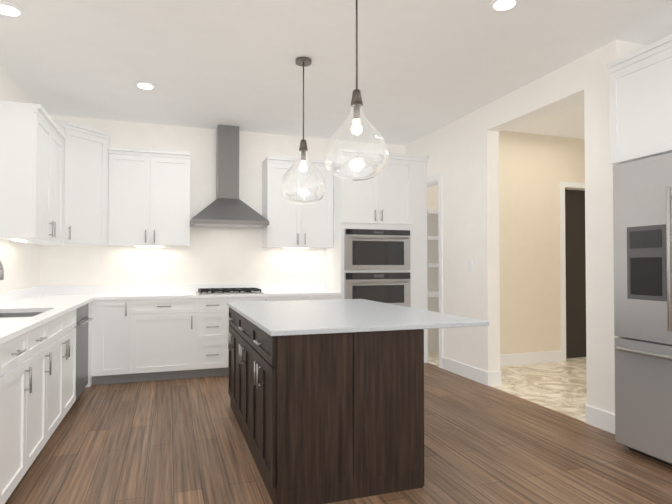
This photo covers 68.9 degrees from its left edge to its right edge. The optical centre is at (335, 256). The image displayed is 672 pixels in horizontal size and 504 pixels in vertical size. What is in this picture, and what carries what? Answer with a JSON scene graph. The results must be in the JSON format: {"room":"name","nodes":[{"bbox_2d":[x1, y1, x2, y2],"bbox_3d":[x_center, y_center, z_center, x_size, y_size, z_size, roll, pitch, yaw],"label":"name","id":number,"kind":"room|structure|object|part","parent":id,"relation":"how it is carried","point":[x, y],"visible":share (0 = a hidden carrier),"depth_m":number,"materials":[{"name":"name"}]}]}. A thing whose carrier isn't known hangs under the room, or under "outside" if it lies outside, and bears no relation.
{"room":"kitchen","nodes":[
{"label":"kitchen","id":0,"kind":"room"},
{"bbox_2d":[0,261,3,279],"bbox_3d":[-2.397,0.182,3.345,0.240,0.412,0.140,0,-1,-19],"label":"faucet","id":1,"kind":"object","parent":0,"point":[1,266],"depth_m":3.33,"materials":[{"name":"silver metal"}]},
{"bbox_2d":[0,66,39,291],"bbox_3d":[-1.951,-0.191,1.285,0.150,2.930,9.000,0,-1,-19],"label":"wall","id":2,"kind":"structure","parent":0,"point":[20,261],"depth_m":4.58,"materials":[{"name":"paint"}]},
{"bbox_2d":[0,286,39,304],"bbox_3d":[-2.500,0.335,3.159,0.019,0.100,4.776,0,-1,-19],"label":"backsplash","id":3,"kind":"structure","parent":2,"relation":"attached to","point":[19,294],"depth_m":4.59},
{"bbox_2d":[0,101,65,242],"bbox_3d":[-2.704,-0.681,4.337,0.382,1.070,1.007,0,-1,-19],"label":"upper cabinet","id":4,"kind":"object","parent":2,"relation":"attached to","point":[32,136],"visible":1,"depth_m":3.90,"materials":[{"name":"white wood"}]},
{"bbox_2d":[39,115,582,352],"bbox_3d":[0.332,-0.102,6.737,7.690,2.930,0.150,0,-1,-19],"label":"wall","id":5,"kind":"structure","parent":0,"point":[219,255],"depth_m":6.02,"materials":[{"name":"paint"}]},
{"bbox_2d":[22,120,111,245],"bbox_3d":[-2.822,-0.742,5.210,0.720,1.220,0.720,0,-1,-19],"label":"upper cabinet","id":6,"kind":"object","parent":5,"relation":"attached to","point":[85,173],"visible":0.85,"depth_m":5.09,"materials":[{"name":"white wood"}]},
{"bbox_2d":[108,146,190,246],"bbox_3d":[-2.128,-0.660,5.624,0.857,1.070,0.382,0,-1,-19],"label":"upper cabinet","id":7,"kind":"object","parent":5,"relation":"attached to","point":[148,197],"visible":1,"depth_m":5.47,"materials":[{"name":"white wood"}]},
{"bbox_2d":[12,239,307,248],"bbox_3d":[-1.555,-0.125,5.223,2.940,0.011,1.300,0,-1,-19],"label":"puck","id":8,"kind":"object","parent":7,"relation":"attached to","point":[18,240],"visible":0.91,"depth_m":5.65,"materials":[{"name":"white plastic"}]},
{"bbox_2d":[40,282,323,292],"bbox_3d":[-1.700,0.380,5.944,3.293,0.100,0.019,0,-1,-19],"label":"backsplash","id":9,"kind":"structure","parent":5,"relation":"attached to","point":[252,288],"depth_m":5.76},
{"bbox_2d":[190,125,268,227],"bbox_3d":[-1.280,-0.974,5.856,0.880,1.212,0.496,0,-1,-19],"label":"range hood","id":10,"kind":"object","parent":5,"relation":"attached to","point":[227,207],"visible":0.94,"depth_m":5.85,"materials":[{"name":"silver metal"}]},
{"bbox_2d":[262,156,333,247],"bbox_3d":[-0.480,-0.661,6.186,0.840,1.090,0.382,0,-1,-19],"label":"upper cabinet","id":11,"kind":"object","parent":5,"relation":"attached to","point":[292,225],"visible":0.83,"depth_m":6.03,"materials":[{"name":"white wood"}]},
{"bbox_2d":[427,209,438,296],"bbox_3d":[1.746,0.155,6.928,1.183,1.582,0.386,0,-1,-19],"label":"shelf unit","id":12,"kind":"object","parent":5,"relation":"attached to","point":[432,293],"visible":0.12,"depth_m":6.57,"materials":[{"name":"white wood"}]},
{"bbox_2d":[0,0,671,145],"bbox_3d":[1.760,-1.685,2.574,7.990,0.100,9.000,0,-1,-19],"label":"ceiling","id":13,"kind":"structure","parent":0,"point":[426,67],"depth_m":3.94,"materials":[{"name":"paint"}]},
{"bbox_2d":[0,1,24,17],"bbox_3d":[-2.149,-1.616,3.206,0.189,0.015,0.189,0,-1,-28],"label":"recessed light","id":14,"kind":"object","parent":13,"relation":"in","point":[10,10],"depth_m":3.20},
{"bbox_2d":[134,81,155,89],"bbox_3d":[-1.778,-1.594,4.568,0.189,0.015,0.189,1,-1,-43],"label":"recessed light","id":15,"kind":"object","parent":13,"relation":"in","point":[144,85],"depth_m":4.55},
{"bbox_2d":[280,57,326,204],"bbox_3d":[-0.266,-1.019,3.997,0.378,1.184,0.378,0,-1,-19],"label":"pendant light","id":16,"kind":"object","parent":13,"relation":"hanging from","point":[303,62],"visible":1,"depth_m":3.96,"materials":[{"name":"clear glass"}]},
{"bbox_3d":[-0.266,-0.649,3.991,0.378,0.445,0.378,0,-1,-19],"label":"glass","id":17,"kind":"part","parent":16,"relation":"part of","materials":[{"name":"clear glass"}]},
{"bbox_3d":[-0.266,-0.738,3.992,0.066,0.088,0.066,0,-1,-19],"label":"bulb","id":18,"kind":"part","parent":16,"relation":"part of","materials":[{"name":"white glass"}]},
{"bbox_2d":[324,0,388,180],"bbox_3d":[0.121,-1.037,2.861,0.378,1.184,0.378,0,-1,-19],"label":"pendant light","id":19,"kind":"object","parent":13,"relation":"hanging from","point":[356,104],"visible":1,"depth_m":2.83,"materials":[{"name":"clear glass"}]},
{"bbox_3d":[0.121,-0.668,2.855,0.378,0.445,0.378,0,-1,-19],"label":"glass","id":20,"kind":"part","parent":19,"relation":"part of","materials":[{"name":"clear glass"}]},
{"bbox_3d":[0.121,-0.756,2.856,0.066,0.088,0.066,0,-1,-19],"label":"bulb","id":21,"kind":"part","parent":19,"relation":"part of","materials":[{"name":"white glass"}]},
{"bbox_2d":[489,0,519,11],"bbox_3d":[1.078,-1.618,3.133,0.189,0.015,0.189,0,-1,-25],"label":"recessed light","id":22,"kind":"object","parent":13,"relation":"in","point":[495,5],"depth_m":3.14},
{"bbox_2d":[5,363,671,503],"bbox_3d":[0.605,1.338,2.131,5.550,0.100,9.000,0,-1,-19],"label":"floor","id":23,"kind":"structure","parent":0,"point":[176,441],"depth_m":3.22,"materials":[{"name":"brown wood"}]},
{"bbox_2d":[0,345,7,503],"bbox_3d":[-1.756,0.839,1.895,0.617,0.890,0.661,0,-1,-19],"label":"base cabinet","id":24,"kind":"object","parent":23,"relation":"on","point":[3,348],"depth_m":2.35,"materials":[{"name":"white wood"}]},
{"bbox_2d":[8,329,35,497],"bbox_3d":[-1.929,0.847,2.401,0.617,0.890,0.529,0,-1,-19],"label":"base cabinet","id":25,"kind":"object","parent":23,"relation":"on","point":[20,350],"depth_m":2.59,"materials":[{"name":"white wood"}]},
{"bbox_2d":[0,317,51,344],"bbox_3d":[-1.792,0.381,2.032,0.632,0.030,2.189,0,-1,-19],"label":"countertop","id":26,"kind":"structure","parent":25,"relation":"on","point":[11,328],"depth_m":2.73,"materials":[{"name":"white stone"}]},
{"bbox_2d":[32,321,51,462],"bbox_3d":[-2.070,0.854,2.817,0.617,0.890,0.589,0,-1,-19],"label":"base cabinet","id":27,"kind":"object","parent":23,"relation":"on","point":[42,343],"depth_m":3.05,"materials":[{"name":"white wood"}]},
{"bbox_2d":[0,301,91,399],"bbox_3d":[-2.577,0.881,4.308,0.619,0.885,0.700,0,-1,-19],"label":"base cabinet","id":28,"kind":"object","parent":23,"relation":"on","point":[76,326],"depth_m":4.22,"materials":[{"name":"wood"}]},
{"bbox_2d":[75,303,92,399],"bbox_3d":[-2.566,0.882,4.347,0.666,0.885,0.635,0,-1,-19],"label":"dishwasher","id":29,"kind":"object","parent":28,"relation":"in","point":[82,312],"depth_m":4.37,"materials":[{"name":"grey metal"}]},
{"bbox_2d":[52,341,75,433],"bbox_3d":[-2.316,1.001,3.535,0.617,0.620,1.051,0,-1,-19],"label":"base cabinet","id":30,"kind":"object","parent":23,"relation":"on","point":[62,348],"depth_m":3.60,"materials":[{"name":"white wood"}]},
{"bbox_2d":[88,377,91,386],"bbox_3d":[-2.753,0.886,4.788,0.597,0.890,0.312,0,-1,-19],"label":"base cabinet","id":31,"kind":"object","parent":23,"relation":"on","point":[89,378],"depth_m":5.02,"materials":[{"name":"white wood"}]},
{"bbox_2d":[92,301,139,384],"bbox_3d":[-2.405,0.896,5.379,0.437,0.890,0.617,0,-1,-19],"label":"base cabinet","id":32,"kind":"object","parent":23,"relation":"on","point":[115,324],"depth_m":5.11,"materials":[{"name":"white wood"}]},
{"bbox_2d":[0,297,95,312],"bbox_3d":[-2.575,0.419,4.329,0.632,0.030,1.245,0,-1,-19],"label":"countertop","id":33,"kind":"structure","parent":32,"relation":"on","point":[30,304],"depth_m":4.11,"materials":[{"name":"white stone"}]},
{"bbox_2d":[0,312,43,317],"bbox_3d":[-2.250,0.514,3.406,0.400,0.190,0.710,0,-1,-19],"label":"sink basin","id":34,"kind":"object","parent":33,"relation":"in","point":[2,314],"depth_m":3.72,"materials":[{"name":"silver metal"}]},
{"bbox_2d":[136,297,195,381],"bbox_3d":[-1.971,0.898,5.527,0.720,0.890,0.617,0,-1,-19],"label":"base cabinet","id":35,"kind":"object","parent":23,"relation":"on","point":[168,326],"depth_m":5.27,"materials":[{"name":"white wood"}]},
{"bbox_2d":[40,289,339,300],"bbox_3d":[-1.610,0.440,5.650,3.312,0.030,0.632,0,-1,-19],"label":"countertop","id":36,"kind":"structure","parent":35,"relation":"on","point":[259,292],"depth_m":5.49,"materials":[{"name":"white stone"}]},
{"bbox_2d":[196,297,235,377],"bbox_3d":[-1.464,0.901,5.700,0.470,0.890,0.617,0,-1,-19],"label":"base cabinet","id":37,"kind":"object","parent":23,"relation":"on","point":[212,313],"depth_m":5.42,"materials":[{"name":"white wood"}]},
{"bbox_2d":[236,297,275,301],"bbox_3d":[-1.053,0.903,5.840,0.520,0.890,0.617,0,-1,-19],"label":"base cabinet","id":38,"kind":"object","parent":23,"relation":"on","point":[238,299],"depth_m":5.56,"materials":[{"name":"white wood"}]},
{"bbox_2d":[276,297,307,300],"bbox_3d":[-0.674,0.905,5.969,0.520,0.890,0.617,0,-1,-19],"label":"base cabinet","id":39,"kind":"object","parent":23,"relation":"on","point":[277,298],"depth_m":5.70,"materials":[{"name":"white wood"}]},
{"bbox_2d":[308,293,340,299],"bbox_3d":[-0.265,0.908,6.109,0.465,0.890,0.617,0,-1,-19],"label":"base cabinet","id":40,"kind":"object","parent":23,"relation":"on","point":[309,298],"depth_m":5.83,"materials":[{"name":"white wood"}]},
{"bbox_2d":[228,307,423,503],"bbox_3d":[-0.243,0.866,3.557,0.907,0.890,1.987,0,-1,-19],"label":"kitchen island","id":41,"kind":"object","parent":23,"relation":"on","point":[327,401],"depth_m":2.64,"materials":[{"name":"brown wood"}]},
{"bbox_2d":[227,299,488,334],"bbox_3d":[-0.037,0.406,3.636,1.304,0.028,2.020,0,-1,-19],"label":"island countertop","id":42,"kind":"structure","parent":41,"relation":"on","point":[333,316],"depth_m":3.09,"materials":[{"name":"white stone"}]},
{"bbox_2d":[325,149,428,362],"bbox_3d":[0.531,0.032,6.346,1.176,2.650,0.708,0,-1,-19],"label":"tall cabinet","id":43,"kind":"object","parent":23,"relation":"on","point":[377,252],"visible":0.69,"depth_m":6.08,"materials":[{"name":"white wood"}]},
{"bbox_2d":[344,228,409,269],"bbox_3d":[0.528,-0.089,6.022,0.870,0.500,0.091,0,-1,-19],"label":"wall oven","id":44,"kind":"object","parent":43,"relation":"in","point":[364,248],"depth_m":6.02,"materials":[{"name":"silver metal"}]},
{"bbox_2d":[344,272,409,306],"bbox_3d":[0.528,0.411,6.013,0.870,0.440,0.091,0,-1,-19],"label":"wall oven","id":45,"kind":"object","parent":43,"relation":"in","point":[385,287],"depth_m":6.02,"materials":[{"name":"silver metal"}]},
{"bbox_2d":[613,152,671,465],"bbox_3d":[2.496,0.328,3.033,1.087,1.950,0.955,0,-1,-19],"label":"refrigerator","id":46,"kind":"object","parent":23,"relation":"on","point":[642,214],"visible":1,"depth_m":3.12,"materials":[{"name":"grey metal"}]},
{"bbox_2d":[405,56,583,371],"bbox_3d":[1.554,-0.124,5.416,0.150,2.930,3.140,0,-1,-19],"label":"wall","id":47,"kind":"structure","parent":0,"point":[462,153],"depth_m":5.28,"materials":[{"name":"paint"}]},
{"bbox_2d":[426,173,442,367],"bbox_3d":[1.238,0.171,6.339,0.186,2.370,0.800,0,-1,-19],"label":"door frame","id":48,"kind":"structure","parent":47,"relation":"attached to","point":[434,180],"depth_m":5.96,"materials":[{"name":"white wood"}]},
{"bbox_2d":[442,357,490,385],"bbox_3d":[1.433,1.273,5.489,0.016,0.140,0.891,0,-1,-19],"label":"baseboard","id":49,"kind":"structure","parent":47,"relation":"attached to","point":[475,374],"depth_m":5.41,"materials":[{"name":"white wood"}]},
{"bbox_2d":[467,260,471,271],"bbox_3d":[1.473,0.106,5.401,0.010,0.130,0.090,0,-1,-19],"label":"switch plate","id":50,"kind":"object","parent":47,"relation":"attached to","point":[469,266],"visible":1,"depth_m":5.39,"materials":[{"name":"white plastic"}]},
{"bbox_2d":[490,371,501,384],"bbox_3d":[1.615,1.272,5.471,0.016,0.140,0.740,0,-1,-19],"label":"baseboard","id":51,"kind":"structure","parent":47,"relation":"attached to","point":[495,376],"depth_m":5.10,"materials":[{"name":"white wood"}]},
{"bbox_2d":[428,352,586,421],"bbox_3d":[3.039,1.401,5.977,3.340,0.100,3.290,0,-1,-19],"label":"floor","id":52,"kind":"structure","parent":0,"point":[560,387],"depth_m":5.17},
{"bbox_2d":[499,130,584,354],"bbox_3d":[2.893,-0.107,6.432,3.040,2.930,0.120,0,-1,-19],"label":"wall","id":53,"kind":"structure","parent":0,"point":[535,170],"depth_m":6.24,"materials":[{"name":"paint"}]},
{"bbox_2d":[500,351,561,365],"bbox_3d":[2.200,1.283,6.101,1.530,0.140,0.016,0,-1,-19],"label":"baseboard","id":54,"kind":"structure","parent":53,"relation":"attached to","point":[549,356],"depth_m":6.18,"materials":[{"name":"white wood"}]},
{"bbox_2d":[560,181,584,361],"bbox_3d":[3.411,0.190,6.533,1.030,2.340,0.015,0,-1,-19],"label":"door frame","id":55,"kind":"structure","parent":53,"relation":"attached to","point":[563,185],"depth_m":6.37,"materials":[{"name":"white wood"}]},
{"bbox_2d":[565,189,585,357],"bbox_3d":[3.337,0.226,6.641,0.800,2.250,0.040,0,-1,-19],"label":"hall door","id":56,"kind":"structure","parent":53,"relation":"in","point":[575,255],"depth_m":6.58,"materials":[{"name":"grey"}]},
{"bbox_2d":[584,40,646,413],"bbox_3d":[2.464,-0.148,3.909,0.900,2.930,0.300,0,-1,-19],"label":"wall","id":57,"kind":"structure","parent":0,"point":[600,336],"depth_m":3.78,"materials":[{"name":"paint"}]},
{"bbox_2d":[585,404,614,433],"bbox_3d":[2.035,1.244,3.723,0.016,0.140,0.300,0,-1,-19],"label":"baseboard","id":58,"kind":"structure","parent":57,"relation":"attached to","point":[600,419],"depth_m":3.74,"materials":[{"name":"white wood"}]},
{"bbox_3d":[3.715,-0.189,1.399,0.150,2.930,5.260,0,-1,-19],"label":"wall","id":59,"kind":"structure","parent":0,"visible":0},
{"bbox_2d":[606,34,671,164],"bbox_3d":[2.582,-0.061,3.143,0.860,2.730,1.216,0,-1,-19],"label":"upper cabinet","id":60,"kind":"object","parent":59,"relation":"attached to","point":[640,100],"visible":1,"depth_m":3.37,"materials":[{"name":"white wood"}]}
]}

